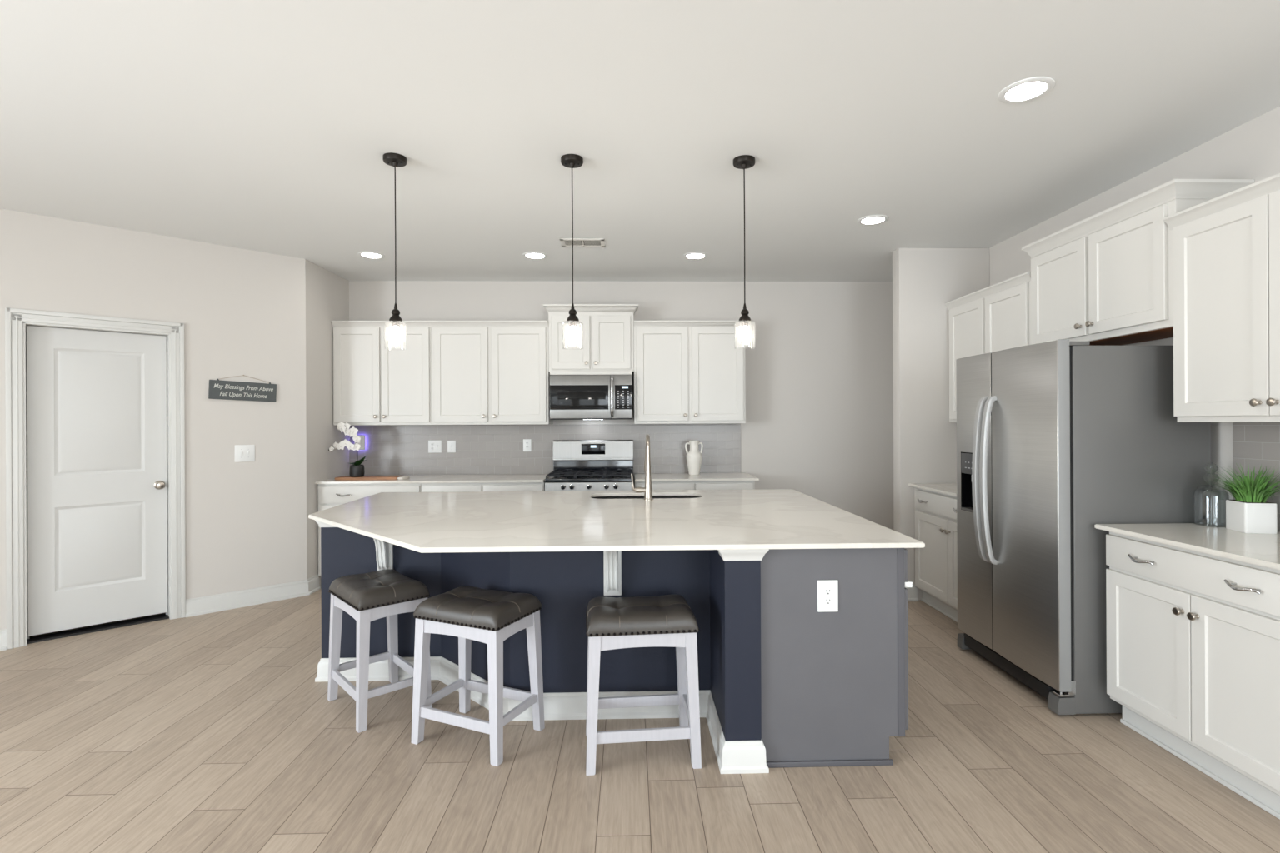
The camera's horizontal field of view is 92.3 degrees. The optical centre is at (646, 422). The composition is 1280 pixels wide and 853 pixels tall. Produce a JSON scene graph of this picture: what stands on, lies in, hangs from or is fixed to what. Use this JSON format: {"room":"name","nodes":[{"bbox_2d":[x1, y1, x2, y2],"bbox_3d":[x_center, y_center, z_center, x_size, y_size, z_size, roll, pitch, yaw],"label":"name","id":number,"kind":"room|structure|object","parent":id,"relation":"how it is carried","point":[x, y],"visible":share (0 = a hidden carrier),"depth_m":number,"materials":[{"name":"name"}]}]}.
{"room":"kitchen","nodes":[
{"label":"kitchen","id":0,"kind":"room"},
{"bbox_2d":[0,208,306,629],"bbox_3d":[-4.026,0.040,3.925,3.334,2.755,0.120,0,0,-44],"label":"wall","id":1,"kind":"structure","parent":0,"point":[242,312],"depth_m":4.61,"materials":[{"name":"white paint"}]},
{"bbox_2d":[0,629,6,651],"bbox_3d":[-4.935,1.359,1.964,0.845,0.125,4.132,0,0,15],"label":"baseboard","id":2,"kind":"structure","parent":1,"relation":"attached to","point":[2,632],"depth_m":3.83,"materials":[{"name":"white paint"}]},
{"bbox_2d":[5,307,185,649],"bbox_3d":[-3.732,0.347,4.212,0.902,2.137,0.160,0,0,-44],"label":"door","id":3,"kind":"structure","parent":1,"relation":"in","point":[95,405],"depth_m":4.19,"materials":[{"name":"white paint"}]},
{"bbox_2d":[208,375,276,402],"bbox_3d":[-3.102,-0.267,4.735,0.447,0.205,0.017,0,0,-44],"label":"wall sign","id":4,"kind":"object","parent":1,"relation":"attached to","point":[225,390],"visible":1,"depth_m":4.72,"materials":[{"name":"wood"}]},
{"bbox_2d":[235,445,254,462],"bbox_3d":[-3.096,0.235,4.742,0.132,0.130,0.014,0,0,-44],"label":"light switch","id":5,"kind":"object","parent":1,"relation":"attached to","point":[242,452],"visible":1,"depth_m":4.74,"materials":[{"name":"white plastic"}]},
{"bbox_2d":[305,259,349,587],"bbox_3d":[-2.863,0.034,5.437,0.120,2.755,0.780,0,0,-2],"label":"wall","id":6,"kind":"structure","parent":0,"point":[327,292],"depth_m":5.28,"materials":[{"name":"white paint"}]},
{"bbox_2d":[185,575,320,617],"bbox_3d":[-3.019,1.350,4.815,0.135,0.125,0.951,0,0,38],"label":"baseboard","id":7,"kind":"structure","parent":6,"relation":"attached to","point":[228,601],"depth_m":4.76,"materials":[{"name":"white paint"}]},
{"bbox_2d":[349,280,893,529],"bbox_3d":[-0.077,0.020,5.950,5.718,2.755,0.100,0,0,-2],"label":"wall","id":8,"kind":"structure","parent":0,"point":[818,425],"depth_m":5.94,"materials":[{"name":"white paint"}]},
{"bbox_2d":[330,320,431,425],"bbox_3d":[-2.371,-0.445,5.647,0.870,0.932,0.381,0,0,-2],"label":"upper cabinet","id":9,"kind":"object","parent":8,"relation":"attached to","point":[377,380],"visible":0.99,"depth_m":5.50,"materials":[{"name":"white wood"}]},
{"bbox_2d":[430,320,553,424],"bbox_3d":[-1.412,-0.450,5.673,1.047,0.932,0.381,0,0,-2],"label":"upper cabinet","id":10,"kind":"object","parent":8,"relation":"attached to","point":[484,372],"visible":0.99,"depth_m":5.52,"materials":[{"name":"white wood"}]},
{"bbox_2d":[349,424,740,475],"bbox_3d":[-0.952,0.252,5.873,3.722,0.471,0.008,0,0,-2],"label":"backsplash","id":11,"kind":"structure","parent":8,"relation":"attached to","point":[480,449],"depth_m":5.86,"materials":[{"name":"tile"}]},
{"bbox_2d":[354,435,364,449],"bbox_3d":[-2.697,0.185,5.798,0.096,0.140,0.050,0,0,-2],"label":"night light","id":12,"kind":"object","parent":11,"relation":"attached to","point":[362,443],"visible":0.64,"depth_m":5.77,"materials":[{"name":"white plastic"}]},
{"bbox_2d":[428,440,441,453],"bbox_3d":[-2.008,0.225,5.834,0.124,0.118,0.014,0,0,-2],"label":"wall outlet","id":13,"kind":"object","parent":11,"relation":"attached to","point":[434,447],"visible":1,"depth_m":5.83,"materials":[{"name":"white plastic"}]},
{"bbox_2d":[447,440,455,452],"bbox_3d":[-1.851,0.225,5.838,0.078,0.114,0.014,0,0,-2],"label":"wall switch","id":14,"kind":"object","parent":11,"relation":"attached to","point":[451,444],"visible":1,"depth_m":5.84,"materials":[{"name":"white plastic"}]},
{"bbox_2d":[523,439,531,451],"bbox_3d":[-1.137,0.215,5.859,0.076,0.118,0.010,0,0,-2],"label":"wall outlet","id":15,"kind":"object","parent":11,"relation":"attached to","point":[527,442],"visible":1,"depth_m":5.86,"materials":[{"name":"white plastic"}]},
{"bbox_2d":[543,304,638,374],"bbox_3d":[-0.504,-0.764,5.696,0.852,0.603,0.381,0,0,-2],"label":"upper cabinet","id":16,"kind":"object","parent":8,"relation":"attached to","point":[604,342],"visible":0.98,"depth_m":5.54,"materials":[{"name":"white wood"}]},
{"bbox_2d":[550,370,632,419],"bbox_3d":[-0.498,-0.246,5.643,0.732,0.431,0.468,0,0,-2],"label":"microwave","id":17,"kind":"object","parent":16,"relation":"attached to","point":[573,395],"visible":1,"depth_m":5.46,"materials":[{"name":"grey metal"}]},
{"bbox_2d":[633,320,745,424],"bbox_3d":[0.404,-0.459,5.720,1.042,0.932,0.381,0,0,-2],"label":"upper cabinet","id":18,"kind":"object","parent":8,"relation":"attached to","point":[686,372],"visible":0.98,"depth_m":5.57,"materials":[{"name":"white wood"}]},
{"bbox_2d":[0,0,1279,281],"bbox_3d":[-1.720,-1.409,1.145,9.240,0.120,9.620,0,0,-2],"label":"ceiling","id":19,"kind":"structure","parent":0,"point":[264,126],"depth_m":2.75,"materials":[{"name":"white paint"}]},
{"bbox_2d":[357,251,384,259],"bbox_3d":[-2.207,-1.343,4.934,0.202,0.008,0.202,0,0,-2],"label":"recessed light","id":20,"kind":"object","parent":19,"relation":"in","point":[372,255],"visible":1,"depth_m":4.93,"materials":[{"name":"white plastic"}]},
{"bbox_2d":[382,152,407,343],"bbox_3d":[-1.279,-0.864,3.134,0.114,0.975,0.114,0,0,-2],"label":"pendant light","id":21,"kind":"object","parent":19,"relation":"hanging from","point":[395,160],"visible":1,"depth_m":3.12,"materials":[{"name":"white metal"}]},
{"bbox_2d":[522,251,547,259],"bbox_3d":[-0.900,-1.349,4.968,0.202,0.008,0.202,0,0,-2],"label":"recessed light","id":22,"kind":"object","parent":19,"relation":"in","point":[532,255],"visible":1,"depth_m":4.96,"materials":[{"name":"white plastic"}]},
{"bbox_2d":[560,154,583,348],"bbox_3d":[-0.380,-0.869,3.157,0.114,0.975,0.114,0,0,-2],"label":"pendant light","id":23,"kind":"object","parent":19,"relation":"hanging from","point":[572,161],"visible":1,"depth_m":3.14,"materials":[{"name":"white"}]},
{"bbox_2d":[559,238,604,247],"bbox_3d":[-0.478,-1.352,4.619,0.330,0.008,0.196,0,0,-2],"label":"ceiling vent","id":24,"kind":"object","parent":19,"relation":"in","point":[577,242],"visible":0.97,"depth_m":4.61,"materials":[{"name":"white metal"}]},
{"bbox_2d":[683,252,708,259],"bbox_3d":[0.397,-1.356,5.002,0.202,0.008,0.202,0,0,-2],"label":"recessed light","id":25,"kind":"object","parent":19,"relation":"in","point":[694,256],"visible":1,"depth_m":4.99,"materials":[{"name":"white plastic"}]},
{"bbox_2d":[733,155,755,343],"bbox_3d":[0.506,-0.873,3.180,0.114,0.975,0.114,0,0,-2],"label":"pendant light","id":26,"kind":"object","parent":19,"relation":"hanging from","point":[743,162],"visible":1,"depth_m":3.17,"materials":[{"name":"white"}]},
{"bbox_2d":[856,215,889,224],"bbox_3d":[1.521,-1.362,4.136,0.202,0.008,0.202,0,0,-2],"label":"recessed light","id":27,"kind":"object","parent":19,"relation":"in","point":[872,219],"visible":1,"depth_m":4.12,"materials":[{"name":"white plastic"}]},
{"bbox_2d":[997,76,1054,104],"bbox_3d":[1.558,-1.362,2.527,0.202,0.008,0.202,0,0,-2],"label":"recessed light","id":28,"kind":"object","parent":19,"relation":"in","point":[1032,88],"visible":1,"depth_m":2.52,"materials":[{"name":"white plastic"}]},
{"bbox_2d":[0,587,1279,852],"bbox_3d":[-1.406,1.454,1.163,8.640,0.100,9.600,0,0,-2],"label":"floor","id":29,"kind":"structure","parent":0,"point":[214,732],"depth_m":2.44,"materials":[{"name":"brown wood"}]},
{"bbox_2d":[317,483,420,587],"bbox_3d":[-2.361,0.962,5.505,0.868,0.893,0.666,0,0,-2],"label":"base cabinet","id":30,"kind":"object","parent":29,"relation":"on","point":[329,496],"visible":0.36,"depth_m":5.21,"materials":[{"name":"white wood"}]},
{"bbox_2d":[327,569,432,733],"bbox_3d":[-1.337,1.090,3.071,0.344,0.627,0.464,0,0,-43],"label":"bar stool","id":31,"kind":"object","parent":29,"relation":"on","point":[367,597],"visible":0.95,"depth_m":2.97,"materials":[{"name":"white paint"}]},
{"bbox_2d":[411,585,544,766],"bbox_3d":[-0.750,1.087,2.756,0.464,0.627,0.344,0,0,24],"label":"bar stool","id":32,"kind":"object","parent":29,"relation":"on","point":[468,613],"visible":1,"depth_m":2.68,"materials":[{"name":"white paint"}]},
{"bbox_2d":[420,481,544,492],"bbox_3d":[-1.404,0.958,5.530,1.045,0.893,0.666,0,0,-2],"label":"base cabinet","id":33,"kind":"object","parent":29,"relation":"on","point":[509,487],"visible":0.02,"depth_m":5.24,"materials":[{"name":"white wood"}]},
{"bbox_2d":[315,474,549,484],"bbox_3d":[-1.843,0.502,5.525,1.916,0.020,0.639,0,0,-2],"label":"countertop","id":34,"kind":"structure","parent":33,"relation":"on","point":[490,478],"depth_m":5.31,"materials":[{"name":"white stone"}]},
{"bbox_2d":[335,475,409,479],"bbox_3d":[-2.404,0.484,5.409,0.612,0.022,0.170,0,0,-2],"label":"serving board","id":35,"kind":"object","parent":34,"relation":"on","point":[346,477],"visible":1,"depth_m":5.33,"materials":[{"name":"brown wood"}]},
{"bbox_2d":[328,421,365,477],"bbox_3d":[-2.622,0.232,5.417,0.317,0.485,0.138,0,0,-2],"label":"potted orchid","id":36,"kind":"object","parent":35,"relation":"on","point":[357,470],"visible":1,"depth_m":5.37,"materials":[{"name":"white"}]},
{"bbox_2d":[545,440,633,490],"bbox_3d":[-0.489,0.782,5.503,0.744,1.235,0.729,0,0,-2],"label":"gas range","id":37,"kind":"object","parent":29,"relation":"on","point":[578,465],"visible":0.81,"depth_m":5.72,"materials":[{"name":"metal"}]},
{"bbox_2d":[545,474,631,482],"bbox_3d":[-0.490,0.478,5.473,0.744,0.038,0.552,0,0,-2],"label":"cooktop","id":38,"kind":"object","parent":37,"relation":"in","point":[553,477],"depth_m":5.22,"materials":[{"name":"black metal"}]},
{"bbox_2d":[315,495,912,774],"bbox_3d":[-0.361,0.952,3.378,2.884,0.893,1.908,0,0,-2],"label":"kitchen island","id":39,"kind":"object","parent":29,"relation":"on","point":[783,682],"visible":0.49,"depth_m":2.52,"materials":[{"name":"blue paint"}]},
{"bbox_2d":[308,489,924,553],"bbox_3d":[-0.389,0.495,3.407,2.940,0.020,1.997,0,0,-2],"label":"island countertop","id":40,"kind":"structure","parent":39,"relation":"on","point":[547,521],"depth_m":3.00,"materials":[{"name":"white stone"}]},
{"bbox_2d":[630,434,653,500],"bbox_3d":[-0.032,0.278,3.934,0.140,0.410,0.204,0,0,-2],"label":"faucet","id":41,"kind":"object","parent":40,"relation":"on","point":[647,491],"visible":1,"depth_m":3.85,"materials":[{"name":"silver metal"}]},
{"bbox_2d":[591,495,699,499],"bbox_3d":[-0.001,0.597,4.081,0.742,0.185,0.322,0,0,-2],"label":"sink","id":42,"kind":"object","parent":40,"relation":"in","point":[632,497],"visible":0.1,"depth_m":4.24,"materials":[{"name":"metal"}]},
{"bbox_2d":[817,580,838,611],"bbox_3d":[0.735,0.703,2.497,0.084,0.128,0.010,0,0,-2],"label":"wall outlet","id":43,"kind":"object","parent":39,"relation":"attached to","point":[827,591],"visible":1,"depth_m":2.50,"materials":[{"name":"white plastic"}]},
{"bbox_2d":[824,587,831,595],"bbox_3d":[0.735,0.684,2.497,0.032,0.032,0.009,0,0,-2],"label":"socket","id":44,"kind":"object","parent":43,"relation":"attached to","point":[827,591],"depth_m":2.49,"materials":[{"name":"grey plastic"}]},
{"bbox_2d":[824,597,831,604],"bbox_3d":[0.736,0.723,2.497,0.032,0.032,0.009,0,0,-2],"label":"socket","id":45,"kind":"object","parent":43,"relation":"attached to","point":[827,601],"depth_m":2.49,"materials":[{"name":"grey plastic"}]},
{"bbox_2d":[585,595,701,775],"bbox_3d":[-0.028,1.084,2.632,0.464,0.627,0.344,0,0,-6],"label":"bar stool","id":46,"kind":"object","parent":29,"relation":"on","point":[612,623],"visible":1,"depth_m":2.49,"materials":[{"name":"white paint"}]},
{"bbox_2d":[634,475,754,490],"bbox_3d":[0.411,0.949,5.577,1.035,0.893,0.666,0,0,-2],"label":"base cabinet","id":47,"kind":"object","parent":29,"relation":"on","point":[731,485],"visible":0.04,"depth_m":5.29,"materials":[{"name":"white wood"}]},
{"bbox_2d":[634,472,759,481],"bbox_3d":[0.424,0.491,5.585,1.064,0.020,0.639,0,0,-2],"label":"countertop","id":48,"kind":"structure","parent":47,"relation":"on","point":[723,477],"depth_m":5.42,"materials":[{"name":"white stone"}]},
{"bbox_2d":[685,440,703,474],"bbox_3d":[0.442,0.323,5.713,0.146,0.316,0.146,0,0,28],"label":"vase","id":49,"kind":"object","parent":48,"relation":"on","point":[694,457],"visible":1,"depth_m":5.67,"materials":[{"name":"white ceramic"}]},
{"bbox_2d":[914,487,957,622],"bbox_3d":[2.376,0.939,4.316,0.664,0.893,0.980,0,0,-2],"label":"base cabinet","id":50,"kind":"object","parent":29,"relation":"on","point":[935,513],"visible":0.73,"depth_m":4.43,"materials":[{"name":"white wood"}]},
{"bbox_2d":[908,483,956,496],"bbox_3d":[2.379,0.481,4.318,0.654,0.020,0.978,0,0,-2],"label":"countertop","id":51,"kind":"structure","parent":50,"relation":"on","point":[950,489],"depth_m":4.53,"materials":[{"name":"white stone"}]},
{"bbox_2d":[955,339,1211,714],"bbox_3d":[2.253,0.496,3.351,0.828,1.780,0.902,0,0,-2],"label":"refrigerator","id":52,"kind":"object","parent":29,"relation":"on","point":[1059,439],"visible":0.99,"depth_m":2.91,"materials":[{"name":"grey metal"}]},
{"bbox_2d":[1105,531,1279,819],"bbox_3d":[2.426,0.938,2.422,0.664,0.893,0.865,0,0,-2],"label":"base cabinet","id":53,"kind":"object","parent":29,"relation":"on","point":[1193,637],"visible":1,"depth_m":2.37,"materials":[{"name":"white wood"}]},
{"bbox_2d":[1094,523,1279,569],"bbox_3d":[2.425,0.481,2.422,0.647,0.020,0.915,0,0,-2],"label":"countertop","id":54,"kind":"structure","parent":53,"relation":"on","point":[1259,549],"depth_m":2.50,"materials":[{"name":"white stone"}]},
{"bbox_2d":[1194,463,1226,518],"bbox_3d":[2.584,0.326,2.817,0.122,0.288,0.122,0,0,-2],"label":"glass jar","id":55,"kind":"object","parent":54,"relation":"on","point":[1207,463],"visible":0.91,"depth_m":2.83,"materials":[{"name":"clear glass"}]},
{"bbox_2d":[1190,460,1279,534],"bbox_3d":[2.574,0.313,2.675,0.316,0.314,0.416,0,0,11],"label":"grass planter","id":56,"kind":"object","parent":54,"relation":"on","point":[1250,512],"visible":1,"depth_m":2.62,"materials":[{"name":"white ceramic"}]},
{"bbox_2d":[892,247,989,600],"bbox_3d":[2.332,0.008,4.870,0.717,2.754,0.125,0,0,-2],"label":"wall partition","id":57,"kind":"structure","parent":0,"point":[924,280],"depth_m":4.80,"materials":[{"name":"white paint"}]},
{"bbox_2d":[905,585,918,601],"bbox_3d":[2.030,1.324,4.849,0.151,0.125,0.151,0,0,-2],"label":"air freshener","id":58,"kind":"object","parent":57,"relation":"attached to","point":[912,592],"depth_m":4.79,"materials":[{"name":"white paint"}]},
{"bbox_2d":[989,106,1279,531],"bbox_3d":[2.847,0.005,1.225,0.120,2.755,9.500,0,0,-2],"label":"wall","id":59,"kind":"structure","parent":0,"point":[1251,150],"depth_m":2.98,"materials":[{"name":"white paint"}]},
{"bbox_2d":[945,271,1030,422],"bbox_3d":[2.511,-0.470,4.310,0.381,0.932,1.000,0,0,-2],"label":"upper cabinet","id":60,"kind":"object","parent":59,"relation":"attached to","point":[995,317],"visible":0.17,"depth_m":4.23,"materials":[{"name":"white wood"}]},
{"bbox_2d":[1021,179,1254,345],"bbox_3d":[2.536,-0.769,3.308,0.381,0.654,1.083,0,0,-2],"label":"upper cabinet","id":61,"kind":"object","parent":59,"relation":"attached to","point":[1104,278],"visible":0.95,"depth_m":3.15,"materials":[{"name":"white wood"}]},
{"bbox_2d":[1162,173,1279,422],"bbox_3d":[2.561,-0.474,2.391,0.381,0.940,0.890,0,0,-2],"label":"upper cabinet","id":62,"kind":"object","parent":59,"relation":"attached to","point":[1226,247],"visible":1,"depth_m":2.55,"materials":[{"name":"white wood"}]},
{"bbox_2d":[1232,422,1279,531],"bbox_3d":[2.780,0.234,1.373,0.008,0.471,3.000,0,0,-2],"label":"backsplash","id":63,"kind":"structure","parent":59,"relation":"attached to","point":[1258,443],"depth_m":2.76,"materials":[{"name":"tile"}]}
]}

